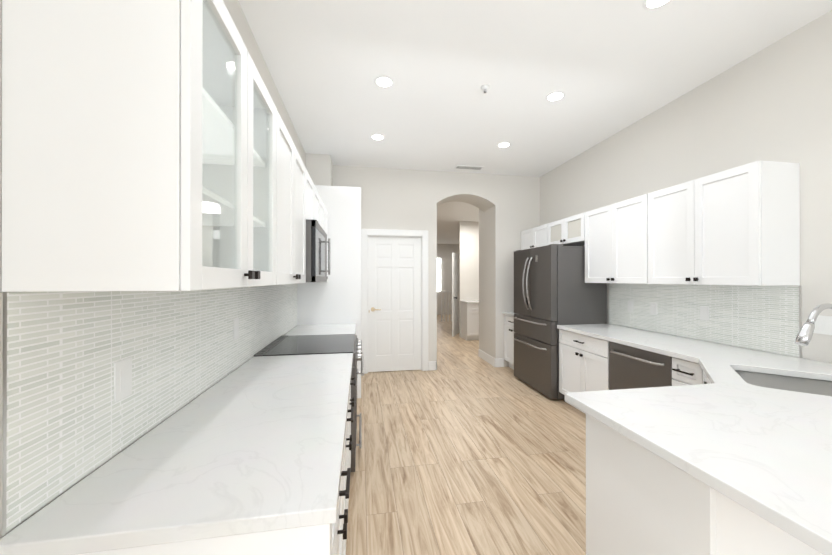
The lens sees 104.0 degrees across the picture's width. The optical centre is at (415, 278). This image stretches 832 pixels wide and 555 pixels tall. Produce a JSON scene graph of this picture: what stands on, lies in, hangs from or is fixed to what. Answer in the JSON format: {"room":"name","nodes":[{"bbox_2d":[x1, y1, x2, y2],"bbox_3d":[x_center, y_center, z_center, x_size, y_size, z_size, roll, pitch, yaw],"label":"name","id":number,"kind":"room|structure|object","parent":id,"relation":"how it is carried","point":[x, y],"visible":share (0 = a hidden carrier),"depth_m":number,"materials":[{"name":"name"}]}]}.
{"room":"kitchen","nodes":[
{"label":"kitchen","id":0,"kind":"room"},
{"bbox_2d":[0,0,831,538],"bbox_3d":[1.459,-0.177,4.905,6.230,3.140,15.980,0,0,-10],"label":"wall","id":1,"kind":"structure","parent":0,"point":[672,92],"depth_m":2.68,"materials":[{"name":"beige paint"}]},
{"bbox_2d":[114,357,131,401],"bbox_3d":[-0.881,0.303,0.980,0.007,0.115,0.070,0,0,-10],"label":"electrical outlet plate","id":2,"kind":"object","parent":1,"relation":"attached to","point":[123,376],"depth_m":0.97,"materials":[{"name":"plastic"}]},
{"bbox_2d":[2,0,257,291],"bbox_3d":[-0.705,-0.368,0.900,0.344,0.790,0.431,0,0,-10],"label":"upper cabinet","id":3,"kind":"object","parent":1,"relation":"attached to","point":[148,145],"depth_m":0.70,"materials":[{"name":"white wood"}]},
{"bbox_2d":[0,284,296,536],"bbox_3d":[-1.088,0.274,2.158,0.011,0.488,3.059,0,0,-10],"label":"backsplash","id":4,"kind":"structure","parent":1,"relation":"attached to","point":[66,421],"depth_m":0.89,"materials":[{"name":"tile"}]},
{"bbox_2d":[234,318,238,339],"bbox_3d":[-1.031,0.288,1.867,0.007,0.115,0.070,0,0,-10],"label":"electrical outlet plate","id":5,"kind":"object","parent":1,"relation":"attached to","point":[236,321],"depth_m":1.86,"materials":[{"name":"plastic"}]},
{"bbox_2d":[258,72,281,285],"bbox_3d":[-0.759,-0.367,1.218,0.344,0.790,0.450,0,0,-10],"label":"upper cabinet","id":6,"kind":"object","parent":1,"relation":"attached to","point":[269,119],"depth_m":1.42,"materials":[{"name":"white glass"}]},
{"bbox_2d":[282,121,297,284],"bbox_3d":[-0.821,-0.367,1.587,0.344,0.790,0.456,0,0,-10],"label":"upper cabinet","id":7,"kind":"object","parent":1,"relation":"attached to","point":[289,151],"depth_m":1.76,"materials":[{"name":"white wood"}]},
{"bbox_2d":[298,153,309,282],"bbox_3d":[-0.892,-0.366,2.006,0.344,0.790,0.394,0,0,-10],"label":"upper cabinet","id":8,"kind":"object","parent":1,"relation":"attached to","point":[303,175],"depth_m":2.15,"materials":[{"name":"white wood"}]},
{"bbox_2d":[310,177,317,221],"bbox_3d":[-0.955,-0.366,2.380,0.344,0.790,0.400,0,0,-10],"label":"upper cabinet","id":9,"kind":"object","parent":1,"relation":"attached to","point":[313,191],"depth_m":2.58,"materials":[{"name":"white wood"}]},
{"bbox_2d":[306,219,329,281],"bbox_3d":[-0.932,-0.191,2.587,0.455,0.432,0.757,0,0,-10],"label":"microwave","id":10,"kind":"object","parent":9,"relation":"attached to","point":[316,253],"visible":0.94,"depth_m":2.29,"materials":[{"name":"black metal"}]},
{"bbox_2d":[318,193,321,226],"bbox_3d":[-1.022,-0.365,2.775,0.344,0.790,0.400,0,0,-10],"label":"upper cabinet","id":11,"kind":"object","parent":1,"relation":"attached to","point":[319,198],"depth_m":2.95,"materials":[{"name":"white wood"}]},
{"bbox_2d":[322,201,325,232],"bbox_3d":[-1.083,-0.364,3.140,0.344,0.790,0.374,0,0,-10],"label":"upper cabinet","id":12,"kind":"object","parent":1,"relation":"attached to","point":[323,206],"depth_m":3.29,"materials":[{"name":"white wood"}]},
{"bbox_2d":[370,134,384,139],"bbox_3d":[-0.444,-1.645,3.774,0.169,0.005,0.169,0,0,35],"label":"recessed light","id":13,"kind":"object","parent":1,"relation":"in","point":[374,136],"depth_m":3.76,"materials":[{"name":"white plastic"}]},
{"bbox_2d":[374,75,393,87],"bbox_3d":[-0.266,-1.647,2.719,0.169,0.005,0.169,0,0,35],"label":"recessed light","id":14,"kind":"object","parent":1,"relation":"in","point":[384,81],"depth_m":2.71,"materials":[{"name":"white plastic"}]},
{"bbox_2d":[361,229,427,373],"bbox_3d":[-0.318,0.331,4.899,1.005,2.125,0.118,0,0,-10],"label":"door frame","id":15,"kind":"structure","parent":1,"relation":"attached to","point":[365,233],"depth_m":4.85,"materials":[{"name":"white wood"}]},
{"bbox_2d":[368,236,420,371],"bbox_3d":[-0.314,0.375,4.876,0.800,2.020,0.094,0,0,-10],"label":"entry door","id":16,"kind":"structure","parent":1,"relation":"in","point":[394,303],"depth_m":4.89,"materials":[{"name":"white wood"}]},
{"bbox_2d":[429,361,436,369],"bbox_3d":[0.270,1.326,5.201,0.015,0.135,0.515,0,0,-10],"label":"baseboard","id":17,"kind":"structure","parent":1,"relation":"attached to","point":[433,363],"depth_m":4.94,"materials":[{"name":"white wood"}]},
{"bbox_2d":[437,258,440,291],"bbox_3d":[0.875,-0.145,12.745,0.190,1.300,0.035,0,0,-10],"label":"window","id":18,"kind":"structure","parent":1,"relation":"in","point":[438,274],"depth_m":12.73,"materials":[{"name":"white glass"}]},
{"bbox_2d":[452,253,458,336],"bbox_3d":[1.010,0.383,8.181,0.398,2.020,0.680,0,0,-10],"label":"hall door","id":19,"kind":"structure","parent":1,"relation":"in","point":[455,293],"depth_m":8.04,"materials":[{"name":"white wood"}]},
{"bbox_2d":[454,165,483,169],"bbox_3d":[0.783,-1.640,4.793,0.420,0.014,0.140,0,0,-10],"label":"air vent","id":20,"kind":"object","parent":1,"relation":"in","point":[469,167],"visible":0.96,"depth_m":4.77,"materials":[{"name":"white metal"}]},
{"bbox_2d":[481,84,488,92],"bbox_3d":[0.594,-1.625,2.793,0.070,0.050,0.070,0,0,-10],"label":"smoke detector","id":21,"kind":"object","parent":1,"relation":"attached to","point":[484,88],"visible":1,"depth_m":2.78,"materials":[{"name":"white plastic"}]},
{"bbox_2d":[478,349,496,366],"bbox_3d":[1.189,1.327,5.473,0.018,0.135,0.745,0,0,-10],"label":"baseboard","id":22,"kind":"structure","parent":1,"relation":"attached to","point":[486,357],"depth_m":5.41,"materials":[{"name":"white wood"}]},
{"bbox_2d":[497,142,510,146],"bbox_3d":[1.081,-1.645,3.991,0.169,0.005,0.169,0,0,35],"label":"recessed light","id":23,"kind":"object","parent":1,"relation":"in","point":[503,144],"depth_m":3.98,"materials":[{"name":"white plastic"}]},
{"bbox_2d":[521,213,584,249],"bbox_3d":[1.950,-0.597,4.481,0.358,0.320,1.494,0,0,-10],"label":"upper cabinet","id":24,"kind":"object","parent":1,"relation":"attached to","point":[569,231],"visible":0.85,"depth_m":4.24,"materials":[{"name":"white wood"}]},
{"bbox_2d":[545,91,565,100],"bbox_3d":[1.259,-1.646,2.936,0.169,0.005,0.169,0,0,35],"label":"recessed light","id":25,"kind":"object","parent":1,"relation":"in","point":[556,95],"depth_m":2.93,"materials":[{"name":"white plastic"}]},
{"bbox_2d":[585,196,640,283],"bbox_3d":[2.159,-0.356,3.327,0.330,0.805,0.846,0,0,-10],"label":"upper cabinet","id":26,"kind":"object","parent":1,"relation":"attached to","point":[613,231],"depth_m":3.28,"materials":[{"name":"white wood"}]},
{"bbox_2d":[628,301,632,311],"bbox_3d":[2.290,0.297,3.473,0.007,0.115,0.070,0,0,-10],"label":"electrical outlet plate","id":27,"kind":"object","parent":1,"relation":"attached to","point":[630,303],"depth_m":3.47,"materials":[{"name":"plastic"}]},
{"bbox_2d":[650,303,656,314],"bbox_3d":[2.336,0.296,3.196,0.007,0.115,0.070,0,0,-10],"label":"electrical outlet plate","id":28,"kind":"object","parent":1,"relation":"attached to","point":[653,306],"depth_m":3.19,"materials":[{"name":"plastic"}]},
{"bbox_2d":[642,0,670,9],"bbox_3d":[1.432,-1.648,1.911,0.169,0.005,0.169,0,0,35],"label":"recessed light","id":29,"kind":"object","parent":1,"relation":"in","point":[647,4],"depth_m":1.95,"materials":[{"name":"white plastic"}]},
{"bbox_2d":[700,306,708,320],"bbox_3d":[2.416,0.289,2.723,0.007,0.115,0.070,0,0,-10],"label":"electrical outlet plate","id":30,"kind":"object","parent":1,"relation":"attached to","point":[704,311],"depth_m":2.72,"materials":[{"name":"plastic"}]},
{"bbox_2d":[609,283,801,357],"bbox_3d":[2.385,0.283,2.953,0.011,0.473,1.669,0,0,-10],"label":"backsplash","id":31,"kind":"structure","parent":1,"relation":"attached to","point":[765,318],"depth_m":2.60,"materials":[{"name":"tile"}]},
{"bbox_2d":[641,160,799,285],"bbox_3d":[2.294,-0.357,2.529,0.330,0.805,0.845,0,0,-10],"label":"upper cabinet","id":32,"kind":"object","parent":1,"relation":"attached to","point":[739,225],"depth_m":2.27,"materials":[{"name":"white wood"}]},
{"bbox_2d":[813,315,831,334],"bbox_3d":[2.544,0.288,2.025,0.007,0.115,0.116,0,0,-10],"label":"electrical outlet plate","id":33,"kind":"object","parent":1,"relation":"attached to","point":[823,324],"depth_m":2.03,"materials":[{"name":"plastic"}]},
{"bbox_2d":[346,314,585,554],"bbox_3d":[1.459,1.423,4.902,6.350,0.060,16.100,0,0,-10],"label":"floor","id":34,"kind":"structure","parent":0,"point":[465,449],"depth_m":2.43,"materials":[{"name":"wood"}]},
{"bbox_2d":[76,414,347,554],"bbox_3d":[-0.560,0.971,0.949,0.648,0.832,0.531,0,0,-10],"label":"base cabinet","id":35,"kind":"object","parent":34,"relation":"on","point":[327,539],"depth_m":0.72,"materials":[{"name":"white wood"}]},
{"bbox_2d":[254,334,363,471],"bbox_3d":[-0.789,0.949,2.609,0.730,0.882,0.765,0,0,-10],"label":"range","id":36,"kind":"object","parent":34,"relation":"on","point":[282,345],"visible":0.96,"depth_m":2.43,"materials":[{"name":"black metal"}]},
{"bbox_2d":[297,185,360,397],"bbox_3d":[-1.077,0.162,4.221,0.718,2.460,0.998,0,0,-10],"label":"tall cabinet","id":37,"kind":"object","parent":34,"relation":"on","point":[335,298],"depth_m":3.75,"materials":[{"name":"white wood"}]},
{"bbox_2d":[326,209,327,281],"bbox_3d":[-1.146,-0.364,3.509,0.344,0.790,0.375,0,0,-10],"label":"upper cabinet","id":38,"kind":"object","parent":37,"relation":"attached to","point":[326,209],"depth_m":3.66,"materials":[{"name":"white wood"}]},
{"bbox_2d":[347,378,351,503],"bbox_3d":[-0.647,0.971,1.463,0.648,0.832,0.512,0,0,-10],"label":"base cabinet","id":39,"kind":"object","parent":34,"relation":"on","point":[349,413],"depth_m":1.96,"materials":[{"name":"white wood"}]},
{"bbox_2d":[352,377,355,421],"bbox_3d":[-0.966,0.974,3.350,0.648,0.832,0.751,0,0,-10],"label":"base cabinet","id":40,"kind":"object","parent":34,"relation":"on","point":[354,378],"depth_m":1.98,"materials":[{"name":"white wood"}]},
{"bbox_2d":[0,324,355,554],"bbox_3d":[-0.759,0.537,2.200,0.654,0.035,3.087,0,0,-10],"label":"countertop","id":41,"kind":"structure","parent":40,"relation":"on","point":[254,445],"depth_m":0.87,"materials":[{"name":"stone"}]},
{"bbox_2d":[439,291,451,321],"bbox_3d":[1.459,0.902,10.752,1.400,1.000,0.075,0,0,-10],"label":"stair railing","id":42,"kind":"object","parent":34,"relation":"on","point":[444,292],"visible":0.38,"depth_m":10.67,"materials":[{"name":"white wood"}]},
{"bbox_2d":[461,302,478,339],"bbox_3d":[1.554,0.977,7.584,0.900,0.840,0.526,0,0,-10],"label":"base cabinet","id":43,"kind":"object","parent":34,"relation":"on","point":[469,321],"visible":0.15,"depth_m":7.33,"materials":[{"name":"white wood"}]},
{"bbox_2d":[460,300,478,303],"bbox_3d":[1.552,0.539,7.596,0.910,0.033,0.518,0,0,-10],"label":"countertop","id":44,"kind":"structure","parent":43,"relation":"on","point":[472,301],"depth_m":7.46,"materials":[{"name":"stone"}]},
{"bbox_2d":[504,315,514,369],"bbox_3d":[1.726,0.977,4.919,0.654,0.833,0.549,0,0,-10],"label":"base cabinet","id":45,"kind":"object","parent":34,"relation":"on","point":[509,332],"visible":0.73,"depth_m":4.99,"materials":[{"name":"white wood"}]},
{"bbox_2d":[502,312,513,316],"bbox_3d":[1.729,0.541,4.919,0.649,0.035,0.556,0,0,-10],"label":"countertop","id":46,"kind":"structure","parent":45,"relation":"on","point":[509,313],"depth_m":4.95,"materials":[{"name":"stone"}]},
{"bbox_2d":[514,244,606,398],"bbox_3d":[1.755,0.499,4.170,0.790,1.787,0.915,0,0,-10],"label":"refrigerator","id":47,"kind":"object","parent":34,"relation":"on","point":[552,289],"visible":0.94,"depth_m":3.77,"materials":[{"name":"black metal"}]},
{"bbox_2d":[559,329,608,409],"bbox_3d":[1.993,0.974,3.355,0.648,0.832,0.746,0,0,-10],"label":"base cabinet","id":48,"kind":"object","parent":34,"relation":"on","point":[583,359],"depth_m":3.28,"materials":[{"name":"white wood"}]},
{"bbox_2d":[557,324,831,415],"bbox_3d":[1.953,0.537,2.126,1.119,0.035,3.157,0,0,-10],"label":"countertop","id":49,"kind":"structure","parent":48,"relation":"on","point":[719,362],"depth_m":2.09,"materials":[{"name":"stone"}]},
{"bbox_2d":[735,370,831,395],"bbox_3d":[2.012,0.660,1.612,0.630,0.212,0.530,0,0,35],"label":"undermount sink","id":50,"kind":"object","parent":49,"relation":"in","point":[804,385],"visible":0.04,"depth_m":1.84,"materials":[{"name":"silver metal"}]},
{"bbox_2d":[795,303,831,345],"bbox_3d":[2.192,0.325,1.716,0.356,0.387,0.111,0,0,-10],"label":"pull-down faucet","id":51,"kind":"object","parent":49,"relation":"on","point":[804,335],"visible":1,"depth_m":1.72,"materials":[{"name":"silver metal"}]},
{"bbox_2d":[609,341,672,389],"bbox_3d":[2.049,0.974,2.680,0.646,0.831,0.596,0,0,-10],"label":"dishwasher","id":52,"kind":"object","parent":34,"relation":"on","point":[630,367],"visible":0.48,"depth_m":2.63,"materials":[{"name":"black metal"}]},
{"bbox_2d":[672,361,710,385],"bbox_3d":[1.712,0.972,1.837,0.466,0.832,0.480,0,0,-10],"label":"base cabinet","id":53,"kind":"object","parent":34,"relation":"on","point":[690,371],"depth_m":2.21,"materials":[{"name":"white wood"}]},
{"bbox_2d":[579,409,823,554],"bbox_3d":[0.985,0.971,1.224,0.390,0.832,0.542,0,0,-10],"label":"base cabinet","id":54,"kind":"object","parent":34,"relation":"on","point":[640,500],"depth_m":1.10,"materials":[{"name":"white wood"}]},
{"bbox_2d":[564,380,831,554],"bbox_3d":[1.390,0.535,1.015,1.260,0.035,1.152,0,0,-10],"label":"countertop","id":55,"kind":"structure","parent":54,"relation":"on","point":[729,432],"depth_m":1.04,"materials":[{"name":"stone"}]}
]}

